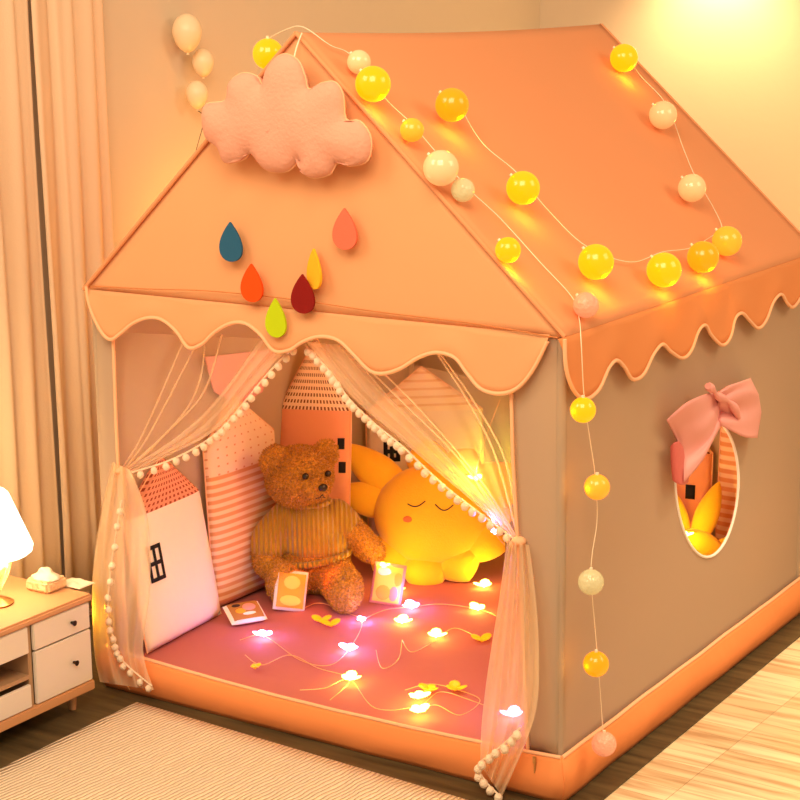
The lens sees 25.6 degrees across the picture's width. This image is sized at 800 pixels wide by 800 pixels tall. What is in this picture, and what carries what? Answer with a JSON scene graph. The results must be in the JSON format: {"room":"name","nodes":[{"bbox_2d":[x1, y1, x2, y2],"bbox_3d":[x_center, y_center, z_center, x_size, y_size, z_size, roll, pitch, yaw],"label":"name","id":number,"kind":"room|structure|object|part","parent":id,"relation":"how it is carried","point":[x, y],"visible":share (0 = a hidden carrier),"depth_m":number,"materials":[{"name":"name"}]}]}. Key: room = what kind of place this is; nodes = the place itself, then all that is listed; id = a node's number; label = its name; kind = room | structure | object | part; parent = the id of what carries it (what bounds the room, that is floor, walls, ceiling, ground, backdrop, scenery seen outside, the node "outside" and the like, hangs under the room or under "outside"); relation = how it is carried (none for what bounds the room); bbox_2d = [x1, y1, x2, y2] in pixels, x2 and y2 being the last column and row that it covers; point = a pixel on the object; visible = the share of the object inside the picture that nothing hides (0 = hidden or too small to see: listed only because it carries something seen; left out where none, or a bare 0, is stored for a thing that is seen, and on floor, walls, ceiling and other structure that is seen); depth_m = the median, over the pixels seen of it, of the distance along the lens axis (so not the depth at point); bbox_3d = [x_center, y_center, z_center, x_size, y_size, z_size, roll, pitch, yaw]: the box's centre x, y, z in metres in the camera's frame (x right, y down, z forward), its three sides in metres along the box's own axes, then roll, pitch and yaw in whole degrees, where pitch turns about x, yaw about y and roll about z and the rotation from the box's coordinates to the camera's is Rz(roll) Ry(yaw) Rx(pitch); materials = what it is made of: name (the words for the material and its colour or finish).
{"room":"children's room","nodes":[
{"label":"children's room","id":0,"kind":"room"},
{"bbox_2d":[28,0,539,587],"bbox_3d":[-1.408,-0.909,3.869,0.060,3.400,7.057,7,15,32],"label":"wall","id":1,"kind":"structure","parent":0,"point":[154,130],"depth_m":5.02,"materials":[{"name":"beige paint"}]},
{"bbox_2d":[0,0,61,578],"bbox_3d":[-1.037,-0.640,4.346,0.034,2.600,0.399,7,15,32],"label":"curtain","id":2,"kind":"object","parent":1,"relation":"attached to","point":[27,448],"visible":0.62,"depth_m":4.52,"materials":[{"name":"beige fabric"}]},
{"bbox_2d":[31,0,113,607],"bbox_3d":[-0.855,-0.703,4.622,0.034,2.600,0.277,7,15,32],"label":"curtain","id":3,"kind":"object","parent":1,"relation":"attached to","point":[68,35],"visible":0.72,"depth_m":4.67,"materials":[{"name":"beige fabric"}]},
{"bbox_2d":[172,14,201,54],"bbox_3d":[-0.600,-1.031,4.955,0.085,0.113,0.085,7,15,32],"label":"balloon","id":4,"kind":"object","parent":1,"relation":"attached to","point":[186,29],"visible":1,"depth_m":4.93,"materials":[{"name":"beige rubber"}]},
{"bbox_2d":[186,81,207,149],"bbox_3d":[-0.579,-0.788,5.038,0.063,0.251,0.063,-3,13,-12],"label":"balloon","id":5,"kind":"object","parent":1,"relation":"attached to","point":[196,92],"visible":0.91,"depth_m":5.00,"materials":[{"name":"beige rubber"}]},
{"bbox_2d":[192,49,213,78],"bbox_3d":[-0.563,-0.962,5.027,0.063,0.084,0.063,7,15,32],"label":"balloon","id":6,"kind":"object","parent":1,"relation":"attached to","point":[202,60],"visible":1,"depth_m":5.00,"materials":[{"name":"beige rubber"}]},
{"bbox_2d":[89,607,799,799],"bbox_3d":[0.505,1.017,3.038,4.450,0.050,7.057,7,15,32],"label":"floor","id":7,"kind":"structure","parent":0,"point":[747,747],"depth_m":3.93,"materials":[{"name":"brown wood"}]},
{"bbox_2d":[0,614,799,799],"bbox_3d":[-0.347,0.766,4.099,1.735,0.004,2.960,7,15,32],"label":"floor mat","id":8,"kind":"object","parent":7,"relation":"on","point":[29,736],"visible":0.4,"depth_m":4.08,"materials":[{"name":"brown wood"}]},
{"bbox_2d":[0,575,94,732],"bbox_3d":[-1.149,0.659,3.957,0.438,0.284,0.895,7,15,32],"label":"nightstand","id":9,"kind":"object","parent":8,"relation":"on","point":[46,662],"visible":0.98,"depth_m":4.08,"materials":[{"name":"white wood"}]},
{"bbox_3d":[-1.033,0.610,3.750,0.010,0.063,0.661,7,15,32],"label":"drawer","id":10,"kind":"part","parent":9,"relation":"part of","materials":[{"name":"beige paint"}]},
{"bbox_3d":[-1.031,0.742,3.779,0.010,0.055,0.661,7,15,32],"label":"drawer","id":11,"kind":"part","parent":9,"relation":"part of","materials":[{"name":"beige paint"}]},
{"bbox_2d":[0,487,32,608],"bbox_3d":[-0.944,0.342,4.081,0.182,0.276,0.182,7,15,32],"label":"table lamp","id":12,"kind":"object","parent":9,"relation":"on","point":[16,542],"visible":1,"depth_m":4.04,"materials":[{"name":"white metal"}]},
{"bbox_3d":[-0.943,0.401,4.094,0.073,0.110,0.073,-9,15,-33],"label":"glass","id":13,"kind":"part","parent":12,"relation":"part of","materials":[{"name":"yellow"}]},
{"bbox_3d":[-0.945,0.283,4.068,0.182,0.154,0.182,7,15,32],"label":"lamp shade","id":14,"kind":"part","parent":12,"relation":"part of","materials":[{"name":"white fabric"}]},
{"bbox_2d":[26,566,65,593],"bbox_3d":[-0.850,0.425,4.211,0.080,0.055,0.070,7,15,32],"label":"tissue box","id":15,"kind":"object","parent":9,"relation":"on","point":[45,580],"visible":1,"depth_m":4.19,"materials":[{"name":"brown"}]},
{"bbox_3d":[-0.979,0.764,3.870,0.018,0.024,0.879,7,15,32],"label":"plinth rail","id":16,"kind":"part","parent":9,"relation":"part of","materials":[{"name":"brown wood"}]},
{"bbox_3d":[-0.793,0.528,4.111,0.010,0.063,0.186,7,15,32],"label":"drawer","id":17,"kind":"part","parent":9,"relation":"part of","materials":[{"name":"beige paint"}]},
{"bbox_3d":[-0.792,0.625,4.132,0.010,0.127,0.186,7,15,32],"label":"drawer","id":18,"kind":"part","parent":9,"relation":"part of","materials":[{"name":"beige paint"}]},
{"bbox_3d":[-0.786,0.718,4.215,0.025,0.050,0.026,7,15,32],"label":"leg","id":19,"kind":"part","parent":9,"relation":"part of","materials":[{"name":"brown wood"}]},
{"bbox_2d":[66,577,94,588],"bbox_3d":[-0.782,0.439,4.239,0.075,0.010,0.056,7,15,32],"label":"folded cloth","id":20,"kind":"object","parent":9,"relation":"on","point":[77,583],"visible":0.97,"depth_m":4.23,"materials":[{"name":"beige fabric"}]},
{"bbox_2d":[0,702,465,799],"bbox_3d":[-0.354,0.931,3.318,1.504,0.009,1.274,7,15,32],"label":"rug","id":21,"kind":"object","parent":8,"relation":"on","point":[139,751],"visible":1,"depth_m":3.85,"materials":[{"name":"beige carpet"}]},
{"bbox_2d":[143,533,525,748],"bbox_3d":[0.187,0.599,4.589,1.230,0.094,1.377,7,15,32],"label":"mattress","id":22,"kind":"object","parent":8,"relation":"on","point":[215,648],"visible":0.4,"depth_m":4.32,"materials":[{"name":"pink fabric"}]},
{"bbox_2d":[139,456,220,653],"bbox_3d":[-0.580,0.369,4.417,0.111,0.445,0.325,6,14,28],"label":"cushion","id":23,"kind":"object","parent":22,"relation":"on","point":[183,597],"visible":0.75,"depth_m":4.40,"materials":[{"name":"beige fabric"}]},
{"bbox_2d":[202,396,275,605],"bbox_3d":[-0.419,0.250,4.689,0.064,0.556,0.300,8,15,36],"label":"cushion","id":24,"kind":"object","parent":22,"relation":"on","point":[237,497],"visible":0.74,"depth_m":4.63,"materials":[{"name":"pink fabric"}]},
{"bbox_2d":[223,601,266,624],"bbox_3d":[-0.400,0.548,4.530,0.098,0.041,0.070,-7,14,-25],"label":"book","id":25,"kind":"object","parent":22,"relation":"on","point":[247,612],"visible":1,"depth_m":4.51,"materials":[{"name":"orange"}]},
{"bbox_2d":[272,571,308,610],"bbox_3d":[-0.287,0.500,4.609,0.102,0.112,0.052,-3,13,-10],"label":"book","id":26,"kind":"object","parent":22,"relation":"on","point":[290,592],"visible":1,"depth_m":4.60,"materials":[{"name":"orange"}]},
{"bbox_2d":[280,339,351,504],"bbox_3d":[-0.236,0.160,4.838,0.212,0.663,0.122,2,13,13],"label":"cushion","id":27,"kind":"object","parent":22,"relation":"on","point":[312,410],"visible":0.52,"depth_m":4.81,"materials":[{"name":"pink fabric"}]},
{"bbox_2d":[250,438,386,614],"bbox_3d":[-0.227,0.321,4.666,0.343,0.442,0.269,4,13,20],"label":"teddy bear","id":28,"kind":"object","parent":22,"relation":"on","point":[306,530],"visible":0.98,"depth_m":4.65},
{"bbox_2d":[240,608,396,709],"label":"fairy lights","id":29,"kind":"object","parent":22,"relation":"on","point":[350,675],"depth_m":4.25,"materials":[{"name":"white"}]},
{"bbox_2d":[311,614,340,626],"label":"leaf","id":30,"kind":"object","parent":22,"relation":"on","point":[324,620],"depth_m":4.49,"materials":[{"name":"yellow"}]},
{"bbox_2d":[369,561,406,605],"bbox_3d":[-0.032,0.487,4.649,0.099,0.118,0.057,1,13,6],"label":"book","id":31,"kind":"object","parent":22,"relation":"on","point":[387,587],"visible":1,"depth_m":4.63,"materials":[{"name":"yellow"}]},
{"bbox_2d":[394,614,411,623],"label":"fairy lights","id":32,"kind":"object","parent":22,"relation":"on","point":[403,618],"depth_m":4.50,"materials":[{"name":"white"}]},
{"bbox_2d":[402,600,432,608],"label":"fairy lights","id":33,"kind":"object","parent":22,"relation":"on","point":[411,604],"depth_m":4.61,"materials":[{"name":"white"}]},
{"bbox_2d":[365,366,483,535],"bbox_3d":[0.074,0.156,5.183,0.350,0.515,0.082,-2,13,-7],"label":"cushion","id":34,"kind":"object","parent":22,"relation":"on","point":[422,406],"visible":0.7,"depth_m":5.15,"materials":[{"name":"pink fabric"}]},
{"bbox_2d":[350,438,513,584],"bbox_3d":[0.079,0.320,4.868,0.540,0.398,0.207,2,13,13],"label":"plush toy","id":35,"kind":"object","parent":22,"relation":"on","point":[422,530],"visible":0.82,"depth_m":4.81,"materials":[{"name":"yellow fabric"}]},
{"bbox_2d":[376,628,491,668],"label":"fairy lights","id":36,"kind":"object","parent":22,"relation":"on","point":[435,632],"depth_m":4.37,"materials":[{"name":"yellow"}]},
{"bbox_2d":[395,680,482,714],"label":"fairy lights","id":37,"kind":"object","parent":22,"relation":"on","point":[454,685],"depth_m":4.01,"materials":[{"name":"yellow"}]},
{"bbox_2d":[443,602,495,615],"label":"fairy lights","id":38,"kind":"object","parent":22,"relation":"on","point":[474,605],"depth_m":4.59,"materials":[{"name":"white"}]},
{"bbox_2d":[474,579,491,587],"label":"fairy lights","id":39,"kind":"object","parent":22,"relation":"on","point":[483,583],"depth_m":4.77,"materials":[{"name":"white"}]},
{"bbox_2d":[677,448,713,526],"bbox_3d":[0.762,0.241,4.909,0.226,0.451,0.060,5,14,25],"label":"cushion","id":40,"kind":"object","parent":22,"relation":"on","point":[699,484],"visible":0.08,"depth_m":4.86,"materials":[{"name":"brown fabric"}]},
{"bbox_2d":[677,481,724,555],"bbox_3d":[0.784,0.382,4.758,0.363,0.318,0.117,1,13,7],"label":"cushion","id":41,"kind":"object","parent":22,"relation":"on","point":[706,515],"visible":0.23,"depth_m":4.75,"materials":[{"name":"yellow fabric"}]},
{"bbox_2d":[715,426,736,539],"bbox_3d":[0.961,0.228,4.794,0.202,0.521,0.062,6,14,27],"label":"cushion","id":42,"kind":"object","parent":22,"relation":"on","point":[727,470],"visible":0.06,"depth_m":4.82,"materials":[{"name":"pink fabric"}]},
{"bbox_2d":[82,23,799,799],"bbox_3d":[0.182,-0.120,4.405,1.356,1.596,1.494,7,15,32],"label":"tent","id":43,"kind":"object","parent":8,"relation":"on","point":[423,282],"visible":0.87,"depth_m":3.94,"materials":[{"name":"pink fabric"}]},
{"bbox_3d":[-0.715,0.225,4.261,0.022,0.980,0.022,7,15,32],"label":"corner post","id":44,"kind":"part","parent":43,"relation":"part of","materials":[{"name":"beige fabric"}]},
{"bbox_3d":[-0.696,0.183,4.231,0.060,0.895,0.011,7,15,32],"label":"panel","id":45,"kind":"part","parent":43,"relation":"part of","materials":[{"name":"beige fabric"}]},
{"bbox_3d":[-0.654,0.459,4.211,0.133,0.456,0.004,7,15,32],"label":"trim cord","id":46,"kind":"part","parent":43,"relation":"part of","materials":[{"name":"beige fabric"}]},
{"bbox_3d":[-0.442,0.029,4.038,0.518,0.366,0.004,7,15,32],"label":"trim cord","id":47,"kind":"part","parent":43,"relation":"part of","materials":[{"name":"beige fabric"}]},
{"bbox_2d":[219,222,242,261],"bbox_3d":[-0.370,-0.346,3.849,0.063,0.087,0.006,7,15,32],"label":"raindrop decoration","id":48,"kind":"object","parent":43,"relation":"attached to","point":[230,245],"visible":1,"depth_m":3.85,"materials":[{"name":"blue fabric"}]},
{"bbox_2d":[205,350,273,401],"bbox_3d":[-0.418,-0.064,4.640,0.004,0.151,0.296,7,15,32],"label":"pennant","id":49,"kind":"object","parent":43,"relation":"hanging from","point":[228,373],"depth_m":4.62,"materials":[{"name":"pink fabric"}]},
{"bbox_2d":[240,264,263,301],"bbox_3d":[-0.324,-0.256,3.839,0.060,0.085,0.006,7,15,32],"label":"raindrop decoration","id":50,"kind":"object","parent":43,"relation":"attached to","point":[252,290],"visible":1,"depth_m":3.83,"materials":[{"name":"orange fabric"}]},
{"bbox_2d":[265,298,286,337],"bbox_3d":[-0.270,-0.179,3.821,0.055,0.087,0.006,7,15,32],"label":"raindrop decoration","id":51,"kind":"object","parent":43,"relation":"attached to","point":[275,321],"visible":1,"depth_m":3.82,"materials":[{"name":"yellow fabric"}]},
{"bbox_2d":[201,33,372,178],"bbox_3d":[-0.241,-0.616,3.681,0.442,0.298,0.069,7,15,32],"label":"decoration","id":52,"kind":"object","parent":43,"relation":"hanging from","point":[277,119],"visible":1,"depth_m":3.65,"materials":[{"name":"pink fabric"}]},
{"bbox_2d":[291,274,314,313],"bbox_3d":[-0.208,-0.228,3.769,0.062,0.085,0.006,7,15,32],"label":"raindrop decoration","id":53,"kind":"object","parent":43,"relation":"attached to","point":[302,295],"visible":1,"depth_m":3.77,"materials":[{"name":"red fabric"}]},
{"bbox_2d":[307,249,321,288],"bbox_3d":[-0.183,-0.280,3.749,0.006,0.087,0.059,-8,15,-31],"label":"raindrop decoration","id":54,"kind":"object","parent":43,"relation":"attached to","point":[314,272],"visible":1,"depth_m":3.74,"materials":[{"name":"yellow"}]},
{"bbox_3d":[-0.096,-0.647,4.493,0.642,0.592,1.417,7,15,32],"label":"roof panel","id":55,"kind":"part","parent":43,"relation":"part of","materials":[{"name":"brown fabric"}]},
{"bbox_2d":[332,208,357,249],"bbox_3d":[-0.115,-0.358,3.677,0.062,0.088,0.006,7,15,32],"label":"raindrop decoration","id":56,"kind":"object","parent":43,"relation":"attached to","point":[344,232],"visible":1,"depth_m":3.67,"materials":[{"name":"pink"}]},
{"bbox_3d":[0.018,0.087,3.745,0.531,0.366,0.004,7,15,32],"label":"trim cord","id":57,"kind":"part","parent":43,"relation":"part of","materials":[{"name":"beige fabric"}]},
{"bbox_3d":[0.035,-0.033,5.388,0.022,0.980,0.022,7,15,32],"label":"corner post","id":58,"kind":"part","parent":43,"relation":"part of","materials":[{"name":"fabric"}]},
{"bbox_2d":[252,26,616,756],"bbox_3d":[0.037,-0.024,3.736,0.911,1.513,0.189,7,15,32],"label":"string lights","id":59,"kind":"object","parent":43,"relation":"hanging from","point":[372,83],"visible":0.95,"depth_m":3.56,"materials":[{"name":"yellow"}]},
{"bbox_3d":[-0.290,-0.760,3.859,0.068,0.068,0.068,7,15,32],"label":"globe","id":60,"kind":"part","parent":59,"relation":"part of","materials":[{"name":"yellow plastic"}]},
{"bbox_3d":[-0.086,-0.709,3.684,0.050,0.050,0.050,7,15,32],"label":"globe","id":61,"kind":"part","parent":59,"relation":"part of","materials":[{"name":"white plastic"}]},
{"bbox_3d":[-0.056,-0.650,3.618,0.074,0.074,0.074,7,15,32],"label":"globe","id":62,"kind":"part","parent":59,"relation":"part of","materials":[{"name":"yellow plastic"}]},
{"bbox_3d":[0.025,-0.555,3.614,0.049,0.049,0.049,7,15,32],"label":"globe","id":63,"kind":"part","parent":59,"relation":"part of","materials":[{"name":"orange"}]},
{"bbox_3d":[0.083,-0.467,3.541,0.072,0.072,0.072,7,15,32],"label":"globe","id":64,"kind":"part","parent":59,"relation":"part of","materials":[{"name":"white plastic"}]},
{"bbox_3d":[0.128,-0.426,3.566,0.049,0.049,0.049,7,15,32],"label":"globe","id":65,"kind":"part","parent":59,"relation":"part of","materials":[{"name":"beige plastic"}]},
{"bbox_3d":[0.215,-0.298,3.498,0.052,0.052,0.052,7,15,32],"label":"globe","id":66,"kind":"part","parent":59,"relation":"part of","materials":[{"name":"yellow plastic"}]},
{"bbox_3d":[0.359,0.020,3.450,0.051,0.051,0.051,7,15,32],"label":"globe","id":67,"kind":"part","parent":59,"relation":"part of","materials":[{"name":"yellow plastic"}]},
{"bbox_3d":[0.374,-0.191,3.537,0.052,0.052,0.052,7,15,32],"label":"globe","id":68,"kind":"part","parent":59,"relation":"part of","materials":[{"name":"pink plastic"}]},
{"bbox_3d":[0.387,0.369,3.564,0.053,0.053,0.053,7,15,32],"label":"globe","id":69,"kind":"part","parent":59,"relation":"part of","materials":[{"name":"beige plastic"}]},
{"bbox_3d":[0.404,0.545,3.627,0.054,0.054,0.054,7,15,32],"label":"globe","id":70,"kind":"part","parent":59,"relation":"part of","materials":[{"name":"orange"}]},
{"bbox_3d":[0.397,0.175,3.540,0.052,0.052,0.052,7,15,32],"label":"globe","id":71,"kind":"part","parent":59,"relation":"part of","materials":[{"name":"orange"}]},
{"bbox_3d":[0.430,0.725,3.705,0.053,0.053,0.053,7,15,32],"label":"globe","id":72,"kind":"part","parent":59,"relation":"part of","materials":[{"name":"pink plastic"}]},
{"bbox_2d":[468,400,504,544],"bbox_3d":[0.182,0.150,3.687,0.085,0.312,0.031,9,16,37],"label":"fairy lights","id":73,"kind":"object","parent":43,"relation":"attached to","point":[478,476],"visible":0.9,"depth_m":3.70,"materials":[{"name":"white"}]},
{"bbox_3d":[0.207,0.755,3.691,0.105,0.167,0.004,7,15,32],"label":"trim cord","id":74,"kind":"part","parent":43,"relation":"part of","materials":[{"name":"beige fabric"}]},
{"bbox_3d":[0.282,0.766,3.688,0.008,0.038,0.004,7,15,32],"label":"zip pull","id":75,"kind":"part","parent":43,"relation":"part of","materials":[{"name":"fabric"}]},
{"bbox_3d":[0.274,0.307,3.614,0.126,0.895,0.011,7,15,32],"label":"panel","id":76,"kind":"part","parent":43,"relation":"part of","materials":[{"name":"beige fabric"}]},
{"bbox_3d":[0.440,-0.579,4.152,0.642,0.592,1.417,7,15,32],"label":"roof panel","id":77,"kind":"part","parent":43,"relation":"part of","materials":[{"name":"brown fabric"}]},
{"bbox_3d":[0.328,0.358,3.599,0.022,0.980,0.022,7,15,32],"label":"corner post","id":78,"kind":"part","parent":43,"relation":"part of","materials":[{"name":"beige fabric"}]},
{"bbox_2d":[435,44,741,287],"bbox_3d":[0.545,-0.579,4.186,0.524,0.509,1.207,6,14,28],"label":"string lights","id":79,"kind":"object","parent":43,"relation":"hanging from","point":[595,261],"visible":1,"depth_m":3.84,"materials":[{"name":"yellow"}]},
{"bbox_3d":[0.112,-0.635,3.784,0.073,0.073,0.073,7,15,32],"label":"globe","id":80,"kind":"part","parent":79,"relation":"part of","materials":[{"name":"orange"}]},
{"bbox_3d":[0.260,-0.448,3.712,0.072,0.072,0.072,7,15,32],"label":"globe","id":81,"kind":"part","parent":79,"relation":"part of","materials":[{"name":"yellow plastic"}]},
{"bbox_3d":[0.409,-0.288,3.672,0.075,0.075,0.075,7,15,32],"label":"globe","id":82,"kind":"part","parent":79,"relation":"part of","materials":[{"name":"yellow plastic"}]},
{"bbox_3d":[0.593,-0.905,4.649,0.074,0.074,0.074,7,15,32],"label":"globe","id":83,"kind":"part","parent":79,"relation":"part of","materials":[{"name":"yellow plastic"}]},
{"bbox_3d":[0.678,-0.735,4.532,0.072,0.072,0.072,7,15,32],"label":"globe","id":84,"kind":"part","parent":79,"relation":"part of","materials":[{"name":"white"}]},
{"bbox_3d":[0.579,-0.285,3.853,0.077,0.077,0.077,7,15,32],"label":"globe","id":85,"kind":"part","parent":79,"relation":"part of","materials":[{"name":"yellow plastic"}]},
{"bbox_3d":[0.715,-0.519,4.306,0.069,0.069,0.069,7,15,32],"label":"globe","id":86,"kind":"part","parent":79,"relation":"part of","materials":[{"name":"white plastic"}]},
{"bbox_3d":[0.697,-0.329,4.041,0.074,0.074,0.074,7,15,32],"label":"globe","id":87,"kind":"part","parent":79,"relation":"part of","materials":[{"name":"orange"}]},
{"bbox_3d":[0.781,-0.380,4.200,0.072,0.072,0.072,7,15,32],"label":"globe","id":88,"kind":"part","parent":79,"relation":"part of","materials":[{"name":"orange"}]},
{"bbox_3d":[1.077,0.101,4.725,0.022,0.980,0.022,7,15,32],"label":"corner post","id":89,"kind":"part","parent":43,"relation":"part of","materials":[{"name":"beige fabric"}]},
{"bbox_2d":[540,0,799,230],"bbox_3d":[2.395,-1.336,5.593,4.510,3.400,0.060,7,15,32],"label":"wall","id":90,"kind":"structure","parent":0,"point":[733,66],"depth_m":6.39,"materials":[{"name":"beige paint"}]}
]}

